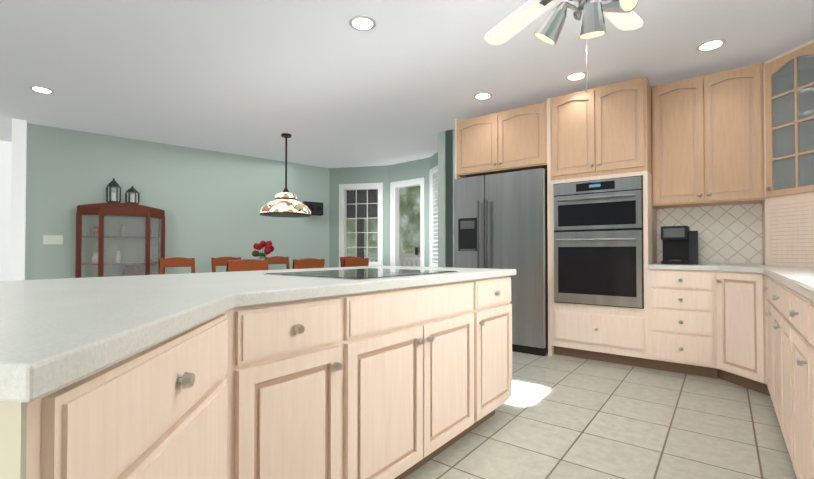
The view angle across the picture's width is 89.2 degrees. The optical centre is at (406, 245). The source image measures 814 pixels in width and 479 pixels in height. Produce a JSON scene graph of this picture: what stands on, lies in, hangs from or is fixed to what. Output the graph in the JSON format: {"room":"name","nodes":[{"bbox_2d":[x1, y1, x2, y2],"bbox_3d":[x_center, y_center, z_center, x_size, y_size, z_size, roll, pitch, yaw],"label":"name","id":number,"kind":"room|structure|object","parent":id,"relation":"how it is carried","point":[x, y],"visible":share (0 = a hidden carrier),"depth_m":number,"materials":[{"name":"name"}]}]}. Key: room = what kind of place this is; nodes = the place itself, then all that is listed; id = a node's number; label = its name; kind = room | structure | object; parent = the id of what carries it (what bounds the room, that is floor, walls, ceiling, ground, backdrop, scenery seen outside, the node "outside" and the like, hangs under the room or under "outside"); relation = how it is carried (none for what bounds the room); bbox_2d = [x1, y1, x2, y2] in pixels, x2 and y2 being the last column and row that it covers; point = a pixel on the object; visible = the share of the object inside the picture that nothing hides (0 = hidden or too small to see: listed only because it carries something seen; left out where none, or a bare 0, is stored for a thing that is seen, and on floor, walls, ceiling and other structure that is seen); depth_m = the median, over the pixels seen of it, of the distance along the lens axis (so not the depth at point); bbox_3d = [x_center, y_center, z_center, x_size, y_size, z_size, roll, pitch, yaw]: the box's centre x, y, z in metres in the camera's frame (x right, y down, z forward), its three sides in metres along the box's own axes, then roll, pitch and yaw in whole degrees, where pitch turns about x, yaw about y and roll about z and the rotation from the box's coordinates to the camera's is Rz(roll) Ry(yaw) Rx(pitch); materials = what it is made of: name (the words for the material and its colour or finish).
{"room":"kitchen","nodes":[
{"label":"kitchen","id":0,"kind":"room"},
{"bbox_2d":[0,140,11,280],"bbox_3d":[-6.208,-0.223,6.025,0.120,2.700,11.720,-1,-1,38],"label":"wall","id":1,"kind":"structure","parent":0,"point":[5,146],"depth_m":6.18,"materials":[{"name":"grey paint"}]},
{"bbox_2d":[347,189,419,266],"bbox_3d":[0.084,-0.137,8.651,6.300,2.600,0.610,-1,-1,38],"label":"porch","id":2,"kind":"object","parent":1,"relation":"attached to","point":[351,208],"depth_m":9.17,"materials":[{"name":"white"}]},
{"bbox_2d":[10,118,26,280],"bbox_3d":[-4.913,-0.234,5.214,0.131,2.700,0.171,1,-1,-40],"label":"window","id":3,"kind":"structure","parent":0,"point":[18,201],"depth_m":5.16,"materials":[{"name":"white"}]},
{"bbox_2d":[25,123,339,279],"bbox_3d":[-3.192,-0.211,6.862,1.037,2.700,4.561,-1,-1,38],"label":"wall","id":4,"kind":"structure","parent":0,"point":[211,203],"depth_m":6.47,"materials":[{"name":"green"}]},
{"bbox_2d":[43,235,62,243],"bbox_3d":[-4.690,-0.080,5.467,0.200,0.120,0.014,1,-1,-41],"label":"switch plate","id":5,"kind":"object","parent":4,"relation":"attached to","point":[52,239],"visible":1,"depth_m":5.46,"materials":[{"name":"white plastic"}]},
{"bbox_2d":[303,201,322,215],"bbox_3d":[-1.796,-0.708,7.858,0.370,0.240,0.186,1,-1,-41],"label":"wall speaker","id":6,"kind":"object","parent":4,"relation":"attached to","point":[315,208],"visible":0.83,"depth_m":7.80,"materials":[{"name":"black plastic"}]},
{"bbox_2d":[338,183,382,266],"bbox_3d":[-0.891,-0.400,8.087,0.899,1.630,0.162,0,-1,14],"label":"window","id":7,"kind":"structure","parent":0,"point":[343,188],"depth_m":8.09,"materials":[{"name":"white"}]},
{"bbox_2d":[0,0,813,167],"bbox_3d":[-2.434,-1.662,3.147,9.635,0.100,11.720,-1,-1,38],"label":"ceiling","id":8,"kind":"structure","parent":0,"point":[324,83],"depth_m":3.63,"materials":[{"name":"white paint"}]},
{"bbox_2d":[29,86,54,93],"bbox_3d":[-3.730,-1.592,4.214,0.198,0.008,0.198,0,-1,11],"label":"recessed light","id":9,"kind":"object","parent":8,"relation":"in","point":[40,89],"depth_m":4.20,"materials":[{"name":"white"}]},
{"bbox_2d":[260,133,310,217],"bbox_3d":[-1.709,-1.002,5.835,0.704,1.147,0.704,-1,-1,38],"label":"pendant lamp","id":10,"kind":"object","parent":8,"relation":"hanging from","point":[285,203],"visible":1,"depth_m":5.67,"materials":[{"name":"multicoloured glass"}]},
{"bbox_2d":[349,15,375,30],"bbox_3d":[-0.321,-1.609,2.986,0.198,0.008,0.198,0,-1,29],"label":"recessed light","id":11,"kind":"object","parent":8,"relation":"in","point":[362,23],"depth_m":2.98,"materials":[{"name":"white glass"}]},
{"bbox_2d":[474,92,492,99],"bbox_3d":[0.807,-1.590,4.383,0.198,0.008,0.198,0,-1,-7],"label":"recessed light","id":12,"kind":"object","parent":8,"relation":"in","point":[483,95],"depth_m":4.36,"materials":[{"name":"white"}]},
{"bbox_2d":[484,0,642,92],"bbox_3d":[0.830,-1.164,1.880,1.299,0.930,1.303,-1,-1,38],"label":"ceiling fan","id":13,"kind":"object","parent":8,"relation":"hanging from","point":[618,14],"visible":1,"depth_m":1.88,"materials":[{"name":"silver metal"}]},
{"bbox_2d":[565,71,587,80],"bbox_3d":[1.597,-1.597,3.888,0.198,0.008,0.198,0,-1,29],"label":"recessed light","id":14,"kind":"object","parent":8,"relation":"in","point":[574,76],"depth_m":3.88,"materials":[{"name":"white glass"}]},
{"bbox_2d":[696,39,726,51],"bbox_3d":[2.432,-1.605,3.304,0.198,0.008,0.198,0,-1,11],"label":"recessed light","id":15,"kind":"object","parent":8,"relation":"in","point":[709,45],"depth_m":3.30,"materials":[{"name":"white"}]},
{"bbox_2d":[390,177,424,266],"bbox_3d":[0.035,-0.031,7.617,0.833,2.360,0.184,-1,-1,44],"label":"window","id":16,"kind":"structure","parent":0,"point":[394,186],"depth_m":7.80,"materials":[{"name":"white"}]},
{"bbox_2d":[436,129,454,267],"bbox_3d":[2.053,-0.243,4.549,4.000,2.700,0.120,-1,-1,38],"label":"wall","id":17,"kind":"structure","parent":0,"point":[445,156],"depth_m":5.64,"materials":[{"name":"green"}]},
{"bbox_2d":[429,165,437,266],"bbox_3d":[0.538,-0.471,6.896,0.171,1.720,0.671,0,-1,-16],"label":"window","id":18,"kind":"structure","parent":17,"relation":"in","point":[433,173],"depth_m":7.13,"materials":[{"name":"white"}]},
{"bbox_2d":[455,112,510,178],"bbox_3d":[0.995,-1.138,4.896,0.584,0.640,0.630,-1,-1,38],"label":"upper cabinet","id":19,"kind":"object","parent":17,"relation":"attached to","point":[478,140],"depth_m":4.65,"materials":[{"name":"brown wood"}]},
{"bbox_2d":[503,102,546,171],"bbox_3d":[1.372,-1.142,4.607,0.585,0.640,0.630,-1,-1,38],"label":"upper cabinet","id":20,"kind":"object","parent":17,"relation":"attached to","point":[524,128],"depth_m":4.32,"materials":[{"name":"brown wood"}]},
{"bbox_2d":[547,86,602,178],"bbox_3d":[1.821,-1.077,4.261,0.477,0.840,0.630,-1,-1,38],"label":"upper cabinet","id":21,"kind":"object","parent":17,"relation":"attached to","point":[574,120],"depth_m":4.01,"materials":[{"name":"brown wood"}]},
{"bbox_2d":[603,76,654,170],"bbox_3d":[2.117,-1.080,4.034,0.478,0.840,0.630,-1,-1,38],"label":"upper cabinet","id":22,"kind":"object","parent":17,"relation":"attached to","point":[626,104],"depth_m":3.75,"materials":[{"name":"brown wood"}]},
{"bbox_2d":[651,77,714,210],"bbox_3d":[2.573,-0.937,3.859,0.453,1.130,0.350,-1,-1,38],"label":"upper cabinet","id":23,"kind":"object","parent":17,"relation":"attached to","point":[672,103],"depth_m":3.76,"materials":[{"name":"brown wood"}]},
{"bbox_2d":[657,203,762,264],"bbox_3d":[2.817,-0.102,3.867,0.818,0.540,0.020,-1,-1,38],"label":"backsplash","id":24,"kind":"structure","parent":17,"relation":"attached to","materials":[{"name":"tile"}]},
{"bbox_2d":[695,63,766,206],"bbox_3d":[2.853,-0.940,3.612,0.510,1.130,0.401,-1,-1,38],"label":"upper cabinet","id":25,"kind":"object","parent":17,"relation":"attached to","point":[722,162],"depth_m":3.51,"materials":[{"name":"brown wood"}]},
{"bbox_2d":[763,43,813,190],"bbox_3d":[2.955,-0.938,3.127,0.339,0.989,0.339,-1,-1,38],"label":"upper cabinet","id":26,"kind":"object","parent":17,"relation":"attached to","point":[788,77],"depth_m":3.29,"materials":[{"name":"brown wood"}]},
{"bbox_2d":[404,351,796,478],"bbox_3d":[-2.434,1.138,3.109,9.635,0.100,11.720,-1,-1,38],"label":"floor","id":27,"kind":"structure","parent":0,"point":[555,416],"depth_m":2.41,"materials":[{"name":"tile"}]},
{"bbox_2d":[0,402,47,478],"bbox_3d":[-0.983,0.607,0.521,0.990,0.890,0.571,-1,-1,38],"label":"base cabinet","id":28,"kind":"object","parent":27,"relation":"on","point":[23,433],"depth_m":0.45,"materials":[{"name":"brown wood"}]},
{"bbox_2d":[75,203,164,277],"bbox_3d":[-3.977,0.262,5.777,1.022,1.725,0.452,1,-1,-41],"label":"curio cabinet","id":29,"kind":"object","parent":27,"relation":"on","point":[120,239],"visible":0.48,"depth_m":5.78,"materials":[{"name":"brown wood"}]},
{"bbox_2d":[106,178,120,202],"bbox_3d":[-4.115,-0.776,5.790,0.168,0.346,0.168,-1,-1,38],"label":"lantern","id":30,"kind":"object","parent":29,"relation":"on","point":[113,183],"visible":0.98,"depth_m":5.77,"materials":[{"name":"grey metal"}]},
{"bbox_2d":[125,186,139,203],"bbox_3d":[-3.949,-0.730,5.933,0.168,0.259,0.168,-1,-1,38],"label":"lantern","id":31,"kind":"object","parent":29,"relation":"on","point":[131,200],"visible":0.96,"depth_m":5.91,"materials":[{"name":"grey metal"}]},
{"bbox_2d":[159,257,195,274],"bbox_3d":[-2.925,0.636,5.435,0.509,0.967,0.460,-1,-1,38],"label":"dining chair","id":32,"kind":"object","parent":27,"relation":"on","point":[178,262],"visible":0.12,"depth_m":5.56,"materials":[{"name":"brown wood"}]},
{"bbox_2d":[211,257,240,271],"bbox_3d":[-2.499,0.644,5.990,0.509,0.967,0.460,-1,-1,38],"label":"dining chair","id":33,"kind":"object","parent":27,"relation":"on","point":[219,261],"visible":0.17,"depth_m":6.04,"materials":[{"name":"brown wood"}]},
{"bbox_2d":[226,259,267,271],"bbox_3d":[-1.839,0.623,4.437,0.509,0.967,0.460,-1,-1,38],"label":"dining chair","id":34,"kind":"object","parent":27,"relation":"on","point":[246,265],"visible":0.08,"depth_m":4.27,"materials":[{"name":"brown wood"}]},
{"bbox_2d":[265,256,289,269],"bbox_3d":[-1.969,0.653,6.680,0.509,0.967,0.460,-1,-1,38],"label":"dining chair","id":35,"kind":"object","parent":27,"relation":"on","point":[278,260],"visible":0.1,"depth_m":6.83,"materials":[{"name":"brown wood"}]},
{"bbox_2d":[292,258,324,268],"bbox_3d":[-1.352,0.631,5.072,0.509,0.967,0.460,-1,-1,38],"label":"dining chair","id":36,"kind":"object","parent":27,"relation":"on","point":[305,263],"visible":0.15,"depth_m":4.90,"materials":[{"name":"brown wood"}]},
{"bbox_2d":[340,256,360,266],"bbox_3d":[-0.798,0.657,6.998,0.460,0.967,0.509,-1,-1,38],"label":"dining chair","id":37,"kind":"object","parent":27,"relation":"on","point":[342,259],"visible":0.19,"depth_m":6.91,"materials":[{"name":"brown wood"}]},
{"bbox_2d":[228,306,475,478],"bbox_3d":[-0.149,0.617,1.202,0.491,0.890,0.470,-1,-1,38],"label":"base cabinet","id":38,"kind":"object","parent":27,"relation":"on","point":[379,372],"depth_m":1.54,"materials":[{"name":"brown wood"}]},
{"bbox_2d":[0,266,515,413],"bbox_3d":[-0.485,0.158,1.676,1.688,0.040,3.060,-1,-1,38],"label":"countertop","id":39,"kind":"structure","parent":38,"relation":"on","point":[60,339],"depth_m":1.14,"materials":[{"name":"white stone"}]},
{"bbox_2d":[264,268,458,279],"bbox_3d":[-0.216,0.142,2.189,0.666,0.007,0.796,-1,-1,38],"label":"cooktop","id":40,"kind":"object","parent":39,"relation":"in","point":[367,273],"depth_m":2.05,"materials":[{"name":"black glass"}]},
{"bbox_2d":[343,257,368,266],"bbox_3d":[-0.865,0.640,5.706,0.509,0.967,0.460,-1,-1,38],"label":"dining chair","id":41,"kind":"object","parent":27,"relation":"on","point":[354,262],"visible":0.12,"depth_m":5.54,"materials":[{"name":"brown wood"}]},
{"bbox_2d":[476,298,511,426],"bbox_3d":[0.254,0.624,1.726,0.491,0.890,1.109,-1,-1,38],"label":"base cabinet","id":42,"kind":"object","parent":27,"relation":"on","point":[494,322],"depth_m":2.44,"materials":[{"name":"brown wood"}]},
{"bbox_2d":[454,168,547,355],"bbox_3d":[1.123,0.169,4.655,1.040,1.880,0.708,-1,-1,38],"label":"refrigerator","id":43,"kind":"object","parent":27,"relation":"on","point":[500,220],"visible":0.65,"depth_m":4.29,"materials":[{"name":"silver metal"}]},
{"bbox_2d":[547,167,658,367],"bbox_3d":[1.969,0.222,4.130,0.850,1.760,0.630,-1,-1,38],"label":"tall cabinet","id":44,"kind":"object","parent":27,"relation":"on","point":[611,334],"depth_m":3.88,"materials":[{"name":"brown wood"}]},
{"bbox_2d":[554,175,643,308],"bbox_3d":[1.757,-0.032,3.858,0.780,1.180,0.102,-1,-1,38],"label":"wall oven","id":45,"kind":"object","parent":44,"relation":"in","point":[598,243],"visible":1,"depth_m":3.83,"materials":[{"name":"silver metal"}]},
{"bbox_2d":[644,275,714,377],"bbox_3d":[2.500,0.651,3.681,0.532,0.890,0.667,-1,-1,38],"label":"base cabinet","id":46,"kind":"object","parent":27,"relation":"on","point":[680,308],"depth_m":3.47,"materials":[{"name":"brown wood"}]},
{"bbox_2d":[644,263,813,294],"bbox_3d":[1.189,0.153,1.274,1.388,0.040,6.112,-1,-1,38],"label":"countertop","id":47,"kind":"structure","parent":46,"relation":"on","point":[801,277],"depth_m":3.14,"materials":[{"name":"white stone"}]},
{"bbox_2d":[661,226,698,264],"bbox_3d":[2.483,-0.004,3.752,0.270,0.340,0.295,-1,-1,38],"label":"coffee maker","id":48,"kind":"object","parent":47,"relation":"on","point":[680,244],"visible":1,"depth_m":3.70,"materials":[{"name":"black plastic"}]},
{"bbox_2d":[759,191,813,266],"bbox_3d":[3.153,-0.112,3.180,0.590,0.539,0.701,-1,-1,38],"label":"appliance garage","id":49,"kind":"object","parent":47,"relation":"on","point":[786,218],"depth_m":3.20,"materials":[{"name":"brown wood"}]},
{"bbox_2d":[715,275,754,390],"bbox_3d":[2.962,0.644,3.184,0.910,0.890,0.911,-1,-1,38],"label":"base cabinet","id":50,"kind":"object","parent":27,"relation":"on","point":[734,298],"depth_m":3.17,"materials":[{"name":"brown wood"}]},
{"bbox_2d":[755,279,770,395],"bbox_3d":[2.637,0.636,2.577,0.666,0.890,0.553,-1,-1,38],"label":"base cabinet","id":51,"kind":"object","parent":27,"relation":"on","point":[762,352],"depth_m":2.95,"materials":[{"name":"brown wood"}]},
{"bbox_2d":[767,275,786,445],"bbox_3d":[2.213,0.628,1.987,0.620,0.890,0.900,-1,-1,38],"label":"base cabinet","id":52,"kind":"object","parent":27,"relation":"on","point":[776,309],"depth_m":2.25,"materials":[{"name":"brown wood"}]},
{"bbox_2d":[783,283,802,478],"bbox_3d":[1.786,0.620,1.432,0.620,0.890,0.500,-1,-1,38],"label":"base cabinet","id":53,"kind":"object","parent":27,"relation":"on","point":[792,296],"depth_m":1.73,"materials":[{"name":"brown wood"}]},
{"bbox_2d":[803,291,813,478],"bbox_3d":[1.360,0.613,0.876,0.620,0.890,0.900,-1,-1,38],"label":"base cabinet","id":54,"kind":"object","parent":27,"relation":"on","point":[808,300],"depth_m":1.45,"materials":[{"name":"brown wood"}]},
{"bbox_3d":[-1.709,0.742,5.811,1.000,0.766,2.500,-1,-1,38],"label":"dining table","id":55,"kind":"object","parent":27,"relation":"on","visible":0},
{"bbox_2d":[252,241,273,260],"bbox_3d":[-1.924,0.142,5.530,0.302,0.424,0.307,-1,-1,38],"label":"flower vase","id":56,"kind":"object","parent":55,"relation":"on","point":[268,248],"visible":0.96,"depth_m":5.47,"materials":[{"name":"clear glass"}]},
{"label":"outside","id":57,"kind":"structure","parent":0,"visible":0},
{"bbox_2d":[346,186,419,266],"bbox_3d":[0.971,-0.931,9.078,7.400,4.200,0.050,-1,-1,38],"label":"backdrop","id":58,"kind":"structure","parent":57,"point":[411,213],"depth_m":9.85,"materials":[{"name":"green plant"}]}
]}

